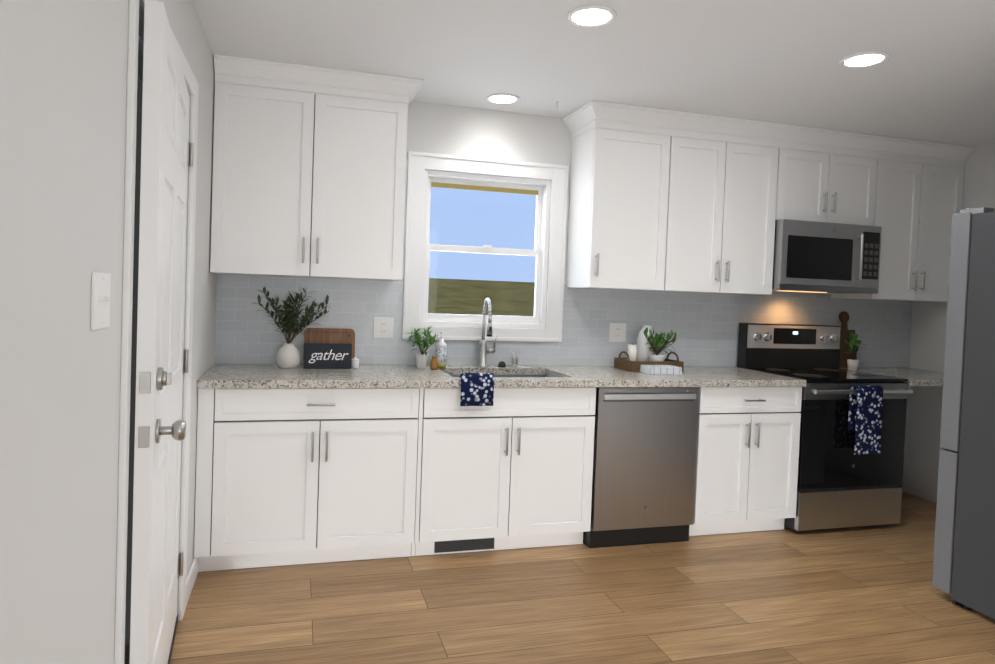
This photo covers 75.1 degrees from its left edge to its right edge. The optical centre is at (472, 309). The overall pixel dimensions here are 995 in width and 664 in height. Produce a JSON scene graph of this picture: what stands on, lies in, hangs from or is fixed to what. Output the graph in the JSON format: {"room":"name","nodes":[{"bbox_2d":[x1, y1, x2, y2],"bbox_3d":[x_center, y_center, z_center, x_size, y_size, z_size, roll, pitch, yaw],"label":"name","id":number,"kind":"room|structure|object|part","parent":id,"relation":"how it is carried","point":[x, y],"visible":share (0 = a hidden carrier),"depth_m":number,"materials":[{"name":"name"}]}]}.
{"room":"kitchen","nodes":[
{"label":"kitchen","id":0,"kind":"room"},
{"bbox_2d":[0,0,216,663],"bbox_3d":[-0.507,0.113,-0.067,0.150,2.447,7.350,2,2,-15],"label":"wall","id":1,"kind":"structure","parent":0,"point":[63,85],"depth_m":1.25,"materials":[{"name":"grey paint"}]},
{"bbox_2d":[91,272,110,329],"bbox_3d":[-0.824,-0.019,1.444,0.014,0.124,0.125,2,2,-15],"label":"light switch","id":2,"kind":"object","parent":1,"relation":"attached to","point":[100,299],"visible":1,"depth_m":1.43,"materials":[{"name":"white plastic"}]},
{"bbox_2d":[114,0,198,663],"bbox_3d":[-1.089,0.182,2.116,0.166,2.155,1.040,2,2,-15],"label":"door frame","id":3,"kind":"structure","parent":1,"relation":"attached to","point":[135,43],"depth_m":1.65,"materials":[{"name":"white paint"}]},
{"bbox_2d":[129,0,193,663],"bbox_3d":[-0.976,0.225,2.127,0.185,2.072,0.912,2,2,-15],"label":"entry door","id":4,"kind":"structure","parent":1,"relation":"in","point":[161,369],"depth_m":1.76,"materials":[{"name":"white paint"}]},
{"bbox_2d":[186,558,198,605],"bbox_3d":[-0.421,1.296,-0.196,0.014,0.095,6.675,2,2,-15],"label":"baseboard","id":5,"kind":"structure","parent":1,"relation":"attached to","point":[191,577],"depth_m":2.83,"materials":[{"name":"white paint"}]},
{"bbox_2d":[124,492,994,663],"bbox_3d":[1.803,1.427,0.678,5.070,0.050,7.500,2,2,-15],"label":"floor","id":6,"kind":"structure","parent":0,"point":[859,595],"depth_m":2.82,"materials":[{"name":"brown wood"}]},
{"bbox_2d":[194,388,418,571],"bbox_3d":[-0.837,0.799,3.334,1.013,0.876,0.646,2,2,-15],"label":"base cabinet","id":7,"kind":"object","parent":6,"relation":"on","point":[293,476],"visible":0.94,"depth_m":3.06,"materials":[{"name":"white paint"}]},
{"bbox_2d":[197,364,943,388],"bbox_3d":[0.984,0.462,3.819,4.767,0.176,0.644,2,2,-15],"label":"countertop","id":8,"kind":"structure","parent":7,"relation":"on","point":[245,376],"depth_m":3.45,"materials":[{"name":"stone"}]},
{"bbox_2d":[256,287,328,368],"bbox_3d":[-0.966,0.089,3.431,0.405,0.446,0.356,2,2,-15],"label":"vase","id":9,"kind":"object","parent":8,"relation":"on","point":[288,355],"visible":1,"depth_m":3.41,"materials":[{"name":"beige ceramic"}]},
{"bbox_2d":[303,343,351,368],"bbox_3d":[-0.774,0.251,3.465,0.250,0.135,0.020,2,2,-15],"label":"gather sign","id":10,"kind":"object","parent":8,"relation":"on","point":[327,355],"visible":1,"depth_m":3.46,"materials":[{"name":"black wood"}]},
{"bbox_2d":[303,328,354,362],"bbox_3d":[-0.802,0.211,3.631,0.280,0.205,0.044,2,2,-15],"label":"cutting board","id":11,"kind":"object","parent":8,"relation":"on","point":[328,335],"visible":0.58,"depth_m":3.63,"materials":[{"name":"brown wood"}]},
{"bbox_2d":[351,357,358,367],"bbox_3d":[-0.639,0.291,3.530,0.042,0.062,0.042,2,2,-15],"label":"salt","id":12,"kind":"object","parent":8,"relation":"on","point":[355,362],"visible":0.96,"depth_m":3.51,"materials":[{"name":"white ceramic"}]},
{"bbox_2d":[402,325,436,368],"bbox_3d":[-0.301,0.211,3.628,0.188,0.240,0.264,2,2,-15],"label":"potted plant","id":13,"kind":"object","parent":8,"relation":"on","point":[421,359],"visible":1,"depth_m":3.61,"materials":[{"name":"green plant"}]},
{"bbox_2d":[430,356,437,369],"bbox_3d":[-0.210,0.298,3.599,0.044,0.075,0.044,2,2,-15],"label":"jar","id":14,"kind":"object","parent":8,"relation":"on","point":[434,364],"visible":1,"depth_m":3.58,"materials":[{"name":"orange glass"}]},
{"bbox_2d":[435,332,446,367],"bbox_3d":[-0.177,0.232,3.695,0.065,0.205,0.072,2,2,-15],"label":"soap bottle","id":15,"kind":"object","parent":8,"relation":"on","point":[441,350],"visible":0.83,"depth_m":3.67,"materials":[{"name":"white ceramic"}]},
{"bbox_2d":[458,373,493,405],"bbox_3d":[0.019,0.400,3.236,0.170,0.162,0.062,2,2,-15],"label":"towel","id":16,"kind":"object","parent":8,"relation":"hanging from","point":[477,389],"visible":1,"depth_m":3.21,"materials":[{"name":"blue fabric"}]},
{"bbox_2d":[477,298,517,367],"bbox_3d":[0.180,0.141,3.757,0.258,0.410,0.237,2,2,-15],"label":"faucet","id":17,"kind":"object","parent":8,"relation":"on","point":[484,350],"visible":1,"depth_m":3.80,"materials":[{"name":"silver metal"}]},
{"bbox_2d":[614,326,683,371],"bbox_3d":[1.090,0.239,3.972,0.350,0.268,0.231,2,2,-15],"label":"basket tray","id":18,"kind":"object","parent":8,"relation":"on","point":[645,351],"visible":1,"depth_m":3.92,"materials":[{"name":"wood"}]},
{"bbox_2d":[640,365,681,374],"bbox_3d":[1.111,0.355,3.803,0.210,0.045,0.126,2,2,-15],"label":"folded towel","id":19,"kind":"object","parent":8,"relation":"on","point":[661,370],"visible":1,"depth_m":3.75,"materials":[{"name":"white fabric"}]},
{"bbox_2d":[839,311,856,367],"bbox_3d":[2.621,0.214,4.540,0.170,0.398,0.064,2,2,-15],"label":"cutting board","id":20,"kind":"object","parent":8,"relation":"on","point":[845,331],"visible":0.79,"depth_m":4.53,"materials":[{"name":"brown wood"}]},
{"bbox_2d":[845,333,862,370],"bbox_3d":[2.613,0.290,4.405,0.120,0.252,0.180,2,2,-15],"label":"potted plant","id":21,"kind":"object","parent":8,"relation":"on","point":[853,349],"visible":1,"depth_m":4.39,"materials":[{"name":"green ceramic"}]},
{"bbox_2d":[411,387,595,555],"bbox_3d":[0.111,0.826,3.589,0.948,0.877,0.646,2,2,-15],"label":"base cabinet","id":22,"kind":"object","parent":6,"relation":"on","point":[511,468],"depth_m":3.31,"materials":[{"name":"white paint"}]},
{"bbox_3d":[-0.277,0.821,3.243,0.019,0.876,0.099,2,2,-15],"label":"base cabinet fillers","id":23,"kind":"part","parent":22,"relation":"part of","materials":[{"name":"white wood"}]},
{"bbox_2d":[583,387,698,547],"bbox_3d":[0.872,0.850,3.799,0.609,0.873,0.632,2,2,-15],"label":"dishwasher","id":24,"kind":"object","parent":6,"relation":"on","point":[644,464],"visible":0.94,"depth_m":3.51,"materials":[{"name":"silver metal"}]},
{"bbox_2d":[689,387,801,535],"bbox_3d":[1.506,0.867,3.965,0.680,0.876,0.646,2,2,-15],"label":"base cabinet","id":25,"kind":"object","parent":6,"relation":"on","point":[747,460],"visible":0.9,"depth_m":3.69,"materials":[{"name":"white paint"}]},
{"bbox_2d":[737,323,912,530],"bbox_3d":[2.219,0.710,4.120,0.760,1.195,0.663,2,2,-15],"label":"range","id":26,"kind":"object","parent":6,"relation":"on","point":[840,484],"visible":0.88,"depth_m":3.90,"materials":[{"name":"black glass"}]},
{"bbox_2d":[848,386,882,454],"bbox_3d":[2.320,0.650,3.813,0.185,0.399,0.061,2,2,-15],"label":"towel","id":27,"kind":"object","parent":26,"relation":"hanging from","point":[865,413],"visible":0.96,"depth_m":3.79,"materials":[{"name":"blue fabric"}]},
{"bbox_2d":[932,207,994,618],"bbox_3d":[2.704,0.468,2.780,0.830,1.822,0.876,2,2,-15],"label":"refrigerator","id":28,"kind":"object","parent":6,"relation":"on","point":[964,561],"visible":1,"depth_m":2.92,"materials":[{"name":"grey paint"}]},
{"bbox_2d":[193,0,994,146],"bbox_3d":[1.893,-1.068,0.614,5.070,0.050,7.500,2,2,-15],"label":"ceiling","id":29,"kind":"structure","parent":0,"point":[931,78],"depth_m":2.90,"materials":[{"name":"paint"}]},
{"bbox_2d":[486,93,519,104],"bbox_3d":[0.172,-1.178,3.624,0.192,0.008,0.192,2,2,-15],"label":"recessed light","id":30,"kind":"object","parent":29,"relation":"in","point":[503,98],"visible":0.96,"depth_m":3.61,"materials":[{"name":"white paint"}]},
{"bbox_2d":[567,5,616,27],"bbox_3d":[0.465,-1.139,2.518,0.192,0.008,0.192,2,2,-15],"label":"recessed light","id":31,"kind":"object","parent":29,"relation":"in","point":[589,16],"visible":1,"depth_m":2.51,"materials":[{"name":"white paint"}]},
{"bbox_2d":[839,51,889,67],"bbox_3d":[1.734,-1.102,2.860,0.192,0.008,0.192,2,2,-15],"label":"recessed light","id":32,"kind":"object","parent":29,"relation":"in","point":[865,59],"visible":0.98,"depth_m":2.85,"materials":[{"name":"white paint"}]},
{"bbox_2d":[359,101,885,401],"bbox_3d":[0.895,0.054,4.193,5.070,2.447,0.150,2,2,-15],"label":"wall","id":33,"kind":"structure","parent":0,"point":[461,131],"depth_m":3.86,"materials":[{"name":"grey paint"}]},
{"bbox_2d":[210,54,423,280],"bbox_3d":[-0.813,-0.691,3.421,1.018,1.040,0.400,2,2,-15],"label":"upper cabinet","id":34,"kind":"object","parent":33,"relation":"attached to","point":[309,170],"visible":1,"depth_m":3.27,"materials":[{"name":"white paint"}]},
{"bbox_2d":[402,151,568,341],"bbox_3d":[0.074,-0.356,3.933,0.993,1.085,0.158,2,2,-15],"label":"window unit","id":35,"kind":"structure","parent":33,"relation":"in","point":[423,177],"depth_m":3.90,"materials":[{"name":"white paint"}]},
{"bbox_2d":[215,273,912,367],"bbox_3d":[0.914,0.108,4.119,4.770,0.508,0.006,2,2,-15],"label":"wall tile","id":36,"kind":"structure","parent":33,"relation":"attached to","point":[704,327],"depth_m":4.06,"materials":[{"name":"tile"}]},
{"bbox_2d":[373,317,393,337],"bbox_3d":[-0.511,0.107,3.728,0.115,0.118,0.008,2,2,-15],"label":"outlet","id":37,"kind":"object","parent":36,"relation":"attached to","point":[383,327],"visible":1,"depth_m":3.73,"materials":[{"name":"white plastic"}]},
{"bbox_2d":[609,323,625,341],"bbox_3d":[0.927,0.149,4.116,0.115,0.118,0.008,2,2,-15],"label":"outlet","id":38,"kind":"object","parent":36,"relation":"attached to","point":[617,332],"visible":1,"depth_m":4.11,"materials":[{"name":"white plastic"}]},
{"bbox_2d":[566,120,685,291],"bbox_3d":[0.905,-0.590,3.918,0.543,0.937,0.338,2,2,-15],"label":"upper cabinet","id":39,"kind":"object","parent":33,"relation":"attached to","point":[669,200],"depth_m":3.77,"materials":[{"name":"white paint"}]},
{"bbox_2d":[678,128,781,294],"bbox_3d":[1.446,-0.574,4.064,0.811,0.937,0.338,2,2,-15],"label":"upper cabinet","id":40,"kind":"object","parent":33,"relation":"attached to","point":[732,185],"depth_m":3.92,"materials":[{"name":"white paint"}]},
{"bbox_2d":[778,140,881,225],"bbox_3d":[2.216,-0.785,4.263,0.758,0.471,0.338,2,2,-15],"label":"upper cabinet","id":41,"kind":"object","parent":33,"relation":"attached to","point":[821,183],"depth_m":4.10,"materials":[{"name":"white paint"}]},
{"bbox_2d":[772,219,881,293],"bbox_3d":[2.213,-0.329,4.225,0.756,0.434,0.442,2,2,-15],"label":"over-the-range microwave","id":42,"kind":"object","parent":41,"relation":"attached to","point":[817,257],"visible":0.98,"depth_m":4.04,"materials":[{"name":"silver metal"}]},
{"bbox_2d":[830,152,965,301],"bbox_3d":[2.929,-0.531,4.464,0.730,0.937,0.338,2,2,-15],"label":"upper cabinet","id":43,"kind":"object","parent":33,"relation":"attached to","point":[918,199],"depth_m":4.30,"materials":[{"name":"white paint"}]},
{"bbox_2d":[902,143,994,502],"bbox_3d":[4.242,0.252,1.214,0.150,2.447,7.350,2,2,-15],"label":"wall","id":44,"kind":"structure","parent":0,"point":[922,448],"depth_m":4.58,"materials":[{"name":"grey paint"}]},
{"label":"outside","id":45,"kind":"structure","parent":0,"visible":0},
{"bbox_2d":[429,187,535,281],"bbox_3d":[-1.919,-4.106,15.023,30.000,22.000,0.001,2,2,-15],"label":"sky","id":46,"kind":"structure","parent":45,"point":[502,207],"depth_m":15.68,"materials":[{"name":"blue"}]},
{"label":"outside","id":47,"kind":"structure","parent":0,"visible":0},
{"bbox_2d":[125,77,142,647],"bbox_3d":[-1.281,0.087,2.036,0.249,2.435,1.512,2,2,-15],"label":"door frame","id":48,"kind":"structure","parent":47,"point":[133,354],"depth_m":2.73,"materials":[{"name":"grey"}]},
{"bbox_2d":[428,278,534,315],"bbox_3d":[0.606,1.627,11.957,6.800,4.884,1.620,2,2,-15],"label":"grass","id":49,"kind":"structure","parent":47,"point":[442,288],"depth_m":12.23,"materials":[{"name":"green plant"}]}
]}

